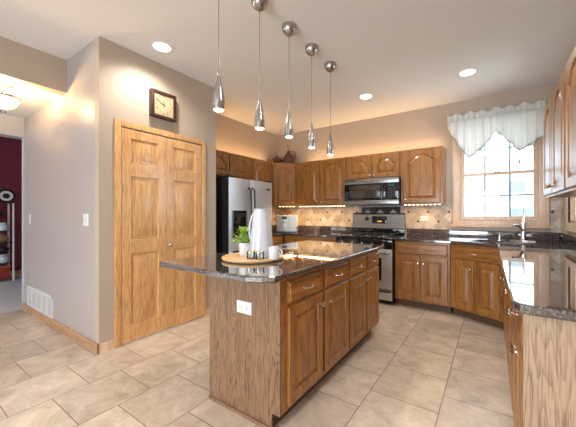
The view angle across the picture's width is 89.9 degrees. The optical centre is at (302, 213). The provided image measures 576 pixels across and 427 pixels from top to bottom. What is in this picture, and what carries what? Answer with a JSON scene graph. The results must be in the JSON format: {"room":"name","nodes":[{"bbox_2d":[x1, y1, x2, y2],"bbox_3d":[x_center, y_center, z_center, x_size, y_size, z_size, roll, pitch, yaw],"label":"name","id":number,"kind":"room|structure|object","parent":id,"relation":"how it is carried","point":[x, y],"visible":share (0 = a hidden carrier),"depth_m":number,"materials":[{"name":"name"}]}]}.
{"room":"kitchen","nodes":[
{"label":"kitchen","id":0,"kind":"room"},
{"bbox_2d":[0,136,21,270],"bbox_3d":[-6.297,-0.125,5.075,0.100,2.750,8.450,0,0,33],"label":"wall","id":1,"kind":"structure","parent":0,"point":[10,148],"depth_m":5.76,"materials":[{"name":"red paint"}]},
{"bbox_2d":[10,270,21,275],"bbox_3d":[-6.277,1.200,5.002,0.014,0.100,8.350,0,0,33],"label":"baseboard","id":2,"kind":"structure","parent":1,"relation":"attached to","point":[18,272],"depth_m":5.80,"materials":[{"name":"brown wood"}]},
{"bbox_2d":[0,275,22,313],"bbox_3d":[-5.098,1.300,4.286,2.970,0.100,8.450,0,0,33],"label":"floor","id":3,"kind":"structure","parent":0,"point":[10,291],"depth_m":4.45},
{"bbox_2d":[0,203,13,280],"bbox_3d":[-5.629,0.528,5.306,0.344,1.443,0.394,0,0,33],"label":"display shelf","id":4,"kind":"object","parent":3,"relation":"on","point":[9,217],"visible":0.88,"depth_m":5.37,"materials":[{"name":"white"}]},
{"bbox_2d":[0,234,8,242],"bbox_3d":[-5.613,0.457,5.331,0.250,0.150,0.250,0,0,33],"label":"woven basket","id":5,"kind":"object","parent":4,"relation":"on","point":[3,238],"visible":1,"depth_m":5.31,"materials":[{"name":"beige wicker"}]},
{"bbox_2d":[0,223,8,229],"bbox_3d":[-5.585,0.242,5.373,0.150,0.140,0.150,0,0,33],"label":"jar","id":6,"kind":"object","parent":4,"relation":"on","point":[3,226],"visible":0.96,"depth_m":5.34,"materials":[{"name":"grey"}]},
{"bbox_2d":[0,264,9,277],"bbox_3d":[-5.629,1.077,5.306,0.190,0.230,0.310,0,0,33],"label":"gift box","id":7,"kind":"object","parent":4,"relation":"on","point":[5,268],"visible":1,"depth_m":5.33,"materials":[{"name":"red"}]},
{"bbox_2d":[0,254,9,262],"bbox_3d":[-5.585,0.837,5.373,0.188,0.150,0.188,0,0,33],"label":"jar","id":8,"kind":"object","parent":4,"relation":"on","point":[4,258],"visible":1,"depth_m":5.34,"materials":[{"name":"grey"}]},
{"bbox_2d":[0,245,9,251],"bbox_3d":[-5.596,0.652,5.356,0.212,0.120,0.212,0,0,33],"label":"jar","id":9,"kind":"object","parent":4,"relation":"on","point":[3,248],"visible":1,"depth_m":5.33,"materials":[{"name":"black ceramic"}]},
{"bbox_2d":[0,189,15,202],"bbox_3d":[-5.572,-0.329,5.412,0.080,0.271,0.270,0,0,33],"label":"round dial","id":10,"kind":"object","parent":4,"relation":"on","point":[6,195],"visible":1,"depth_m":5.41,"materials":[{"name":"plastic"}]},
{"bbox_2d":[0,114,23,307],"bbox_3d":[-3.908,-0.175,3.502,0.120,2.850,8.450,0,0,33],"label":"wall","id":11,"kind":"structure","parent":0,"point":[10,126],"depth_m":3.75,"materials":[{"name":"grey paint"}]},
{"bbox_2d":[0,79,61,117],"bbox_3d":[-4.358,-1.295,1.492,1.340,0.100,4.597,0,0,33],"label":"ceiling","id":12,"kind":"structure","parent":0,"point":[32,99],"depth_m":3.12,"materials":[{"name":"white paint"}]},
{"bbox_2d":[0,81,20,112],"bbox_3d":[-2.881,-1.104,2.771,0.248,0.282,0.248,0,0,33],"label":"crystal ceiling light","id":13,"kind":"object","parent":12,"relation":"attached to","point":[7,101],"visible":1,"depth_m":2.75,"materials":[{"name":"white glass"}]},
{"bbox_2d":[0,36,66,95],"bbox_3d":[-3.748,-1.465,1.090,0.120,0.440,4.597,0,0,33],"label":"wall header","id":14,"kind":"structure","parent":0,"point":[20,63],"depth_m":2.76,"materials":[{"name":"beige paint"}]},
{"bbox_2d":[24,40,93,340],"bbox_3d":[-2.749,-0.168,3.244,2.100,2.835,0.100,0,0,33],"label":"wall","id":15,"kind":"structure","parent":0,"point":[59,136],"depth_m":2.98,"materials":[{"name":"grey paint"}]},
{"bbox_2d":[27,285,52,318],"bbox_3d":[-3.146,1.050,3.440,0.900,0.260,0.011,0,0,33],"label":"air vent","id":16,"kind":"object","parent":15,"relation":"in","point":[39,304],"visible":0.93,"depth_m":3.41,"materials":[{"name":"white plastic"}]},
{"bbox_2d":[23,302,99,353],"bbox_3d":[-2.733,1.208,3.165,2.214,0.085,0.014,0,0,33],"label":"baseboard","id":17,"kind":"structure","parent":15,"relation":"attached to","point":[81,339],"depth_m":2.96,"materials":[{"name":"brown wood"}]},
{"bbox_2d":[83,214,88,225],"bbox_3d":[-2.041,0.060,2.709,0.116,0.115,0.013,0,0,33],"label":"light switch","id":18,"kind":"object","parent":15,"relation":"attached to","point":[85,216],"visible":1,"depth_m":2.71,"materials":[{"name":"white plastic"}]},
{"bbox_2d":[94,36,215,343],"bbox_3d":[-1.754,-0.168,3.309,0.710,2.835,1.303,0,0,33],"label":"wall","id":19,"kind":"structure","parent":0,"point":[123,77],"depth_m":2.72,"materials":[{"name":"beige paint"}]},
{"bbox_2d":[97,307,209,354],"bbox_3d":[-1.456,1.208,3.104,0.014,0.085,1.317,0,0,33],"label":"baseboard","id":20,"kind":"structure","parent":19,"relation":"attached to","point":[109,345],"depth_m":2.61,"materials":[{"name":"brown wood"}]},
{"bbox_2d":[114,118,205,347],"bbox_3d":[-1.489,0.184,3.108,0.153,2.132,1.013,0,0,33],"label":"door","id":21,"kind":"structure","parent":19,"relation":"in","point":[160,182],"depth_m":2.98,"materials":[{"name":"brown wood"}]},
{"bbox_2d":[149,88,175,122],"bbox_3d":[-1.470,-1.135,3.040,0.060,0.276,0.270,0,0,33],"label":"wall clock","id":22,"kind":"object","parent":19,"relation":"attached to","point":[162,105],"visible":1,"depth_m":3.02,"materials":[{"name":"brown wood"}]},
{"bbox_2d":[216,113,277,161],"bbox_3d":[-1.135,-0.168,4.986,0.100,2.835,2.180,0,0,33],"label":"wall","id":23,"kind":"structure","parent":0,"point":[232,136],"depth_m":5.07,"materials":[{"name":"beige paint"}]},
{"bbox_2d":[216,149,251,179],"bbox_3d":[-1.218,-0.735,4.420,0.378,0.370,0.963,0,0,33],"label":"upper cabinet","id":24,"kind":"object","parent":23,"relation":"attached to","point":[238,166],"visible":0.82,"depth_m":4.38,"materials":[{"name":"brown wood"}]},
{"bbox_2d":[252,158,271,182],"bbox_3d":[-0.810,-0.527,5.041,0.378,0.785,0.518,0,0,33],"label":"upper cabinet","id":25,"kind":"object","parent":23,"relation":"attached to","point":[261,169],"visible":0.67,"depth_m":4.92,"materials":[{"name":"brown wood"}]},
{"bbox_2d":[272,207,277,224],"bbox_3d":[-0.802,0.050,5.389,0.012,0.400,1.118,0,0,33],"label":"backsplash","id":26,"kind":"structure","parent":23,"relation":"attached to","point":[274,209],"depth_m":5.75,"materials":[{"name":"tile"}]},
{"bbox_2d":[0,299,513,426],"bbox_3d":[-1.456,1.300,1.725,5.930,0.100,8.180,0,0,33],"label":"floor","id":27,"kind":"structure","parent":0,"point":[417,367],"depth_m":2.17,"materials":[{"name":"tile"}]},
{"bbox_2d":[216,175,271,253],"bbox_3d":[-0.994,0.375,4.296,0.814,1.750,0.882,0,0,33],"label":"refrigerator","id":28,"kind":"object","parent":27,"relation":"on","point":[237,199],"visible":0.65,"depth_m":3.85,"materials":[{"name":"silver metal"}]},
{"bbox_2d":[272,235,283,244],"bbox_3d":[-0.689,0.810,4.932,0.683,0.880,0.440,0,0,33],"label":"base cabinet","id":29,"kind":"object","parent":27,"relation":"on","point":[277,240],"visible":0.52,"depth_m":4.81,"materials":[{"name":"brown wood"}]},
{"bbox_2d":[208,260,348,426],"bbox_3d":[-0.112,0.810,2.157,0.665,0.880,0.931,0,0,33],"label":"base cabinet","id":30,"kind":"object","parent":27,"relation":"on","point":[263,363],"visible":0.99,"depth_m":1.80,"materials":[{"name":"brown wood"}]},
{"bbox_2d":[237,300,251,314],"bbox_3d":[-0.360,0.578,1.771,0.125,0.075,0.010,0,0,33],"label":"wall outlet","id":31,"kind":"object","parent":30,"relation":"attached to","point":[244,307],"visible":1,"depth_m":1.77,"materials":[{"name":"white plastic"}]},
{"bbox_2d":[159,241,383,282],"bbox_3d":[-0.069,0.350,2.494,0.970,0.036,1.880,0,0,33],"label":"countertop","id":32,"kind":"structure","parent":30,"relation":"on","point":[302,257],"depth_m":1.94,"materials":[{"name":"brown stone"}]},
{"bbox_2d":[222,253,283,263],"bbox_3d":[-0.360,0.319,2.099,0.444,0.026,0.444,0,0,33],"label":"serving tray","id":33,"kind":"object","parent":32,"relation":"on","point":[233,257],"visible":0.6,"depth_m":1.95,"materials":[{"name":"brown wood"}]},
{"bbox_2d":[231,226,249,255],"bbox_3d":[-0.418,0.199,2.150,0.249,0.224,0.223,0,0,-36],"label":"potted plant","id":34,"kind":"object","parent":33,"relation":"on","point":[244,246],"visible":0.75,"depth_m":2.11,"materials":[{"name":"green plant"}]},
{"bbox_2d":[256,251,263,259],"bbox_3d":[-0.288,0.285,1.954,0.061,0.052,0.061,0,0,33],"label":"glass tumbler","id":35,"kind":"object","parent":33,"relation":"on","point":[256,251],"visible":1,"depth_m":1.94,"materials":[{"name":"clear glass"}]},
{"bbox_2d":[248,209,272,257],"bbox_3d":[-0.296,0.139,2.081,0.180,0.345,0.180,0,0,33],"label":"pitcher","id":36,"kind":"object","parent":33,"relation":"on","point":[260,234],"visible":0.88,"depth_m":2.02,"materials":[{"name":"white ceramic"}]},
{"bbox_2d":[269,246,281,259],"bbox_3d":[-0.190,0.269,1.963,0.084,0.085,0.072,0,0,33],"label":"cup","id":37,"kind":"object","parent":33,"relation":"on","point":[274,254],"visible":0.98,"depth_m":1.94,"materials":[{"name":"white ceramic"}]},
{"bbox_2d":[284,235,335,243],"bbox_3d":[0.268,0.810,4.911,1.015,0.880,0.673,0,0,33],"label":"base cabinet","id":38,"kind":"object","parent":27,"relation":"on","point":[287,238],"visible":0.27,"depth_m":4.71,"materials":[{"name":"brown wood"}]},
{"bbox_2d":[272,225,351,237],"bbox_3d":[-0.104,0.299,4.938,1.670,0.138,1.123,0,0,33],"label":"countertop","id":39,"kind":"structure","parent":38,"relation":"on","point":[314,231],"depth_m":5.03,"materials":[{"name":"brown stone"}]},
{"bbox_2d":[277,215,297,231],"bbox_3d":[-0.269,0.182,5.203,0.363,0.300,0.248,0,0,3],"label":"toaster","id":40,"kind":"object","parent":39,"relation":"on","point":[285,223],"visible":0.99,"depth_m":5.09,"materials":[{"name":"metal"}]},
{"bbox_2d":[340,250,378,361],"bbox_3d":[0.350,0.810,2.858,0.665,0.880,0.745,0,0,33],"label":"base cabinet","id":41,"kind":"object","parent":27,"relation":"on","point":[363,271],"visible":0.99,"depth_m":2.64,"materials":[{"name":"brown wood"}]},
{"bbox_2d":[336,213,404,300],"bbox_3d":[1.036,0.593,4.367,0.842,1.195,0.767,0,0,33],"label":"range","id":42,"kind":"object","parent":27,"relation":"on","point":[367,228],"visible":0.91,"depth_m":4.17,"materials":[{"name":"silver metal"}]},
{"bbox_2d":[336,231,404,239],"bbox_3d":[1.038,0.324,4.370,0.842,0.073,0.680,0,0,33],"label":"cooktop","id":43,"kind":"object","parent":42,"relation":"in","point":[351,235],"depth_m":4.21,"materials":[{"name":"black metal"}]},
{"bbox_2d":[395,241,450,312],"bbox_3d":[1.693,0.810,3.972,0.668,0.880,0.673,0,0,33],"label":"base cabinet","id":44,"kind":"object","parent":27,"relation":"on","point":[422,269],"visible":0.99,"depth_m":3.71,"materials":[{"name":"brown wood"}]},
{"bbox_2d":[450,244,503,328],"bbox_3d":[2.163,0.810,3.420,0.553,0.880,0.575,0,0,-32],"label":"base cabinet","id":45,"kind":"object","parent":27,"relation":"on","point":[476,286],"visible":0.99,"depth_m":3.27,"materials":[{"name":"brown wood"}]},
{"bbox_2d":[500,261,504,333],"bbox_3d":[2.200,0.810,2.652,0.633,0.880,0.548,0,0,33],"label":"base cabinet","id":46,"kind":"object","parent":27,"relation":"on","point":[501,278],"visible":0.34,"depth_m":2.79,"materials":[{"name":"brown wood"}]},
{"bbox_2d":[501,269,507,362],"bbox_3d":[1.898,0.810,2.193,0.633,0.880,0.548,0,0,33],"label":"base cabinet","id":47,"kind":"object","parent":27,"relation":"on","point":[505,291],"visible":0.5,"depth_m":2.31,"materials":[{"name":"brown wood"}]},
{"bbox_2d":[504,283,513,410],"bbox_3d":[1.581,0.810,1.713,0.633,0.880,0.598,0,0,33],"label":"base cabinet","id":48,"kind":"object","parent":27,"relation":"on","point":[510,316],"visible":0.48,"depth_m":1.82,"materials":[{"name":"brown wood"}]},
{"bbox_2d":[508,308,575,426],"bbox_3d":[1.237,0.810,1.190,0.633,0.880,0.649,0,0,33],"label":"base cabinet","id":49,"kind":"object","parent":27,"relation":"on","point":[543,349],"visible":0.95,"depth_m":1.04,"materials":[{"name":"brown wood"}]},
{"bbox_2d":[394,228,575,321],"bbox_3d":[1.464,0.299,2.594,1.804,0.138,3.313,0,0,33],"label":"countertop","id":50,"kind":"structure","parent":49,"relation":"on","point":[540,276],"depth_m":1.95,"materials":[{"name":"brown stone"}]},
{"bbox_2d":[510,208,536,241],"bbox_3d":[2.577,0.131,3.406,0.213,0.401,0.260,0,0,-32],"label":"faucet","id":51,"kind":"object","parent":50,"relation":"on","point":[522,226],"visible":1,"depth_m":3.42,"materials":[{"name":"silver metal"}]},
{"bbox_2d":[0,0,575,135],"bbox_3d":[-0.846,-1.635,1.324,4.470,0.100,8.180,0,0,33],"label":"ceiling","id":52,"kind":"structure","parent":0,"point":[410,55],"depth_m":2.70,"materials":[{"name":"white paint"}]},
{"bbox_2d":[150,41,172,52],"bbox_3d":[-1.337,-1.581,2.741,0.196,0.007,0.196,0,0,33],"label":"recessed light","id":53,"kind":"object","parent":52,"relation":"in","point":[160,46],"visible":1,"depth_m":2.73,"materials":[{"name":"white plastic"}]},
{"bbox_2d":[212,0,224,111],"bbox_3d":[-0.527,-1.113,1.809,0.128,0.944,0.128,0,0,33],"label":"pendant light","id":54,"kind":"object","parent":52,"relation":"hanging from","point":[218,100],"visible":1,"depth_m":1.79,"materials":[{"name":"silver metal"}]},
{"bbox_2d":[251,0,267,129],"bbox_3d":[-0.317,-1.101,2.127,0.128,0.967,0.128,0,0,33],"label":"pendant light","id":55,"kind":"object","parent":52,"relation":"hanging from","point":[258,5],"visible":1,"depth_m":2.11,"materials":[{"name":"silver metal"}]},
{"bbox_2d":[282,21,296,137],"bbox_3d":[-0.114,-1.111,2.436,0.128,0.947,0.128,0,0,33],"label":"pendant light","id":56,"kind":"object","parent":52,"relation":"hanging from","point":[288,27],"visible":1,"depth_m":2.41,"materials":[{"name":"silver metal"}]},
{"bbox_2d":[305,43,317,148],"bbox_3d":[0.086,-1.101,2.739,0.128,0.968,0.128,0,0,33],"label":"pendant light","id":57,"kind":"object","parent":52,"relation":"hanging from","point":[311,49],"visible":1,"depth_m":2.71,"materials":[{"name":"silver metal"}]},
{"bbox_2d":[324,61,335,155],"bbox_3d":[0.295,-1.099,3.057,0.128,0.972,0.128,0,0,33],"label":"pendant light","id":58,"kind":"object","parent":52,"relation":"hanging from","point":[330,66],"visible":1,"depth_m":3.03,"materials":[{"name":"silver metal"}]},
{"bbox_2d":[359,93,372,99],"bbox_3d":[0.859,-1.581,3.901,0.196,0.007,0.196,0,0,33],"label":"recessed light","id":59,"kind":"object","parent":52,"relation":"in","point":[366,96],"visible":1,"depth_m":3.90,"materials":[{"name":"white plastic"}]},
{"bbox_2d":[458,68,477,76],"bbox_3d":[1.854,-1.581,3.237,0.196,0.007,0.196,0,0,33],"label":"recessed light","id":60,"kind":"object","parent":52,"relation":"in","point":[470,71],"visible":1,"depth_m":3.23,"materials":[{"name":"white plastic"}]},
{"bbox_2d":[278,83,561,231],"bbox_3d":[1.374,-0.168,4.723,4.580,2.835,0.140,0,0,33],"label":"wall","id":61,"kind":"structure","parent":0,"point":[425,127],"depth_m":4.46,"materials":[{"name":"beige paint"}]},
{"bbox_2d":[272,162,297,206],"bbox_3d":[-0.390,-0.527,5.437,0.644,0.785,0.603,0,0,33],"label":"upper cabinet","id":62,"kind":"object","parent":61,"relation":"attached to","point":[283,174],"visible":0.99,"depth_m":5.20,"materials":[{"name":"brown wood"}]},
{"bbox_2d":[268,155,283,162],"bbox_3d":[-0.491,-1.016,5.508,0.278,0.193,0.250,0,0,41],"label":"lidded pot","id":63,"kind":"object","parent":62,"relation":"on","point":[277,159],"visible":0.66,"depth_m":5.43,"materials":[{"name":"brown ceramic"}]},
{"bbox_2d":[284,145,295,162],"bbox_3d":[-0.257,-1.135,5.407,0.202,0.431,0.194,0,0,-41],"label":"jug","id":64,"kind":"object","parent":62,"relation":"on","point":[288,158],"visible":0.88,"depth_m":5.34,"materials":[{"name":"ceramic"}]},
{"bbox_2d":[296,157,351,205],"bbox_3d":[0.369,-0.527,5.084,1.003,0.785,0.358,0,0,33],"label":"upper cabinet","id":65,"kind":"object","parent":61,"relation":"attached to","point":[320,182],"visible":0.98,"depth_m":4.93,"materials":[{"name":"brown wood"}]},
{"bbox_2d":[344,176,402,205],"bbox_3d":[1.125,-0.334,4.527,0.855,0.398,0.434,0,0,33],"label":"microwave","id":66,"kind":"object","parent":61,"relation":"attached to","point":[385,190],"visible":0.98,"depth_m":4.34,"materials":[{"name":"silver metal"}]},
{"bbox_2d":[347,151,400,179],"bbox_3d":[1.152,-0.728,4.569,0.868,0.385,0.358,0,0,33],"label":"upper cabinet","id":67,"kind":"object","parent":61,"relation":"attached to","point":[388,164],"visible":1,"depth_m":4.42,"materials":[{"name":"brown wood"}]},
{"bbox_2d":[359,205,403,212],"bbox_3d":[1.266,-0.075,4.686,0.740,0.150,0.016,0,0,33],"label":"trim","id":68,"kind":"structure","parent":61,"relation":"attached to","point":[364,208],"depth_m":4.67,"materials":[{"name":"beige tile"}]},
{"bbox_2d":[278,201,559,234],"bbox_3d":[1.316,0.100,4.670,4.340,0.500,0.012,0,0,33],"label":"backsplash","id":69,"kind":"structure","parent":61,"relation":"attached to","point":[439,216],"depth_m":4.47,"materials":[{"name":"tile"}]},
{"bbox_2d":[420,216,427,220],"bbox_3d":[1.823,0.075,4.322,0.115,0.070,0.010,0,0,33],"label":"wall outlet","id":70,"kind":"object","parent":69,"relation":"attached to","point":[422,218],"visible":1,"depth_m":4.32,"materials":[{"name":"white plastic"}]},
{"bbox_2d":[401,146,445,204],"bbox_3d":[1.748,-0.520,4.176,0.555,0.799,0.358,0,0,33],"label":"upper cabinet","id":71,"kind":"object","parent":61,"relation":"attached to","point":[423,170],"depth_m":4.04,"materials":[{"name":"brown wood"}]},
{"bbox_2d":[450,104,552,228],"bbox_3d":[2.622,-0.583,3.880,1.120,1.535,0.175,0,0,33],"label":"window","id":72,"kind":"structure","parent":61,"relation":"in","point":[540,202],"depth_m":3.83,"materials":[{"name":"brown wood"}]},
{"bbox_2d":[447,100,544,170],"bbox_3d":[2.505,-0.992,3.797,1.066,0.817,0.122,0,0,33],"label":"window valance","id":73,"kind":"object","parent":72,"relation":"hanging from","point":[521,125],"visible":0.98,"depth_m":3.73,"materials":[{"name":"white fabric"}]},
{"bbox_2d":[562,198,575,235],"bbox_3d":[0.968,-0.168,0.069,0.140,2.835,8.080,0,0,33],"label":"wall","id":74,"kind":"structure","parent":0,"point":[563,199],"depth_m":3.07,"materials":[{"name":"beige paint"}]},
{"bbox_2d":[543,68,575,197],"bbox_3d":[1.977,-0.527,2.058,0.358,0.785,0.900,0,0,33],"label":"upper cabinet","id":75,"kind":"object","parent":74,"relation":"attached to","point":[554,112],"visible":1,"depth_m":2.02,"materials":[{"name":"brown wood"}]},
{"bbox_2d":[560,200,567,233],"bbox_3d":[2.220,0.050,2.108,0.012,0.400,3.273,0,0,33],"label":"backsplash","id":76,"kind":"structure","parent":74,"relation":"attached to","point":[562,203],"depth_m":3.33,"materials":[{"name":"tile"}]},
{"bbox_2d":[563,197,575,232],"bbox_3d":[2.713,-0.583,2.751,0.175,1.535,1.020,0,0,33],"label":"window","id":77,"kind":"structure","parent":74,"relation":"in","point":[570,201],"depth_m":3.08,"materials":[{"name":"brown wood"}]},
{"bbox_2d":[566,46,575,190],"bbox_3d":[1.458,-0.527,1.270,0.358,0.785,0.980,0,0,33],"label":"upper cabinet","id":78,"kind":"object","parent":74,"relation":"attached to","point":[571,64],"visible":1,"depth_m":1.63,"materials":[{"name":"brown wood"}]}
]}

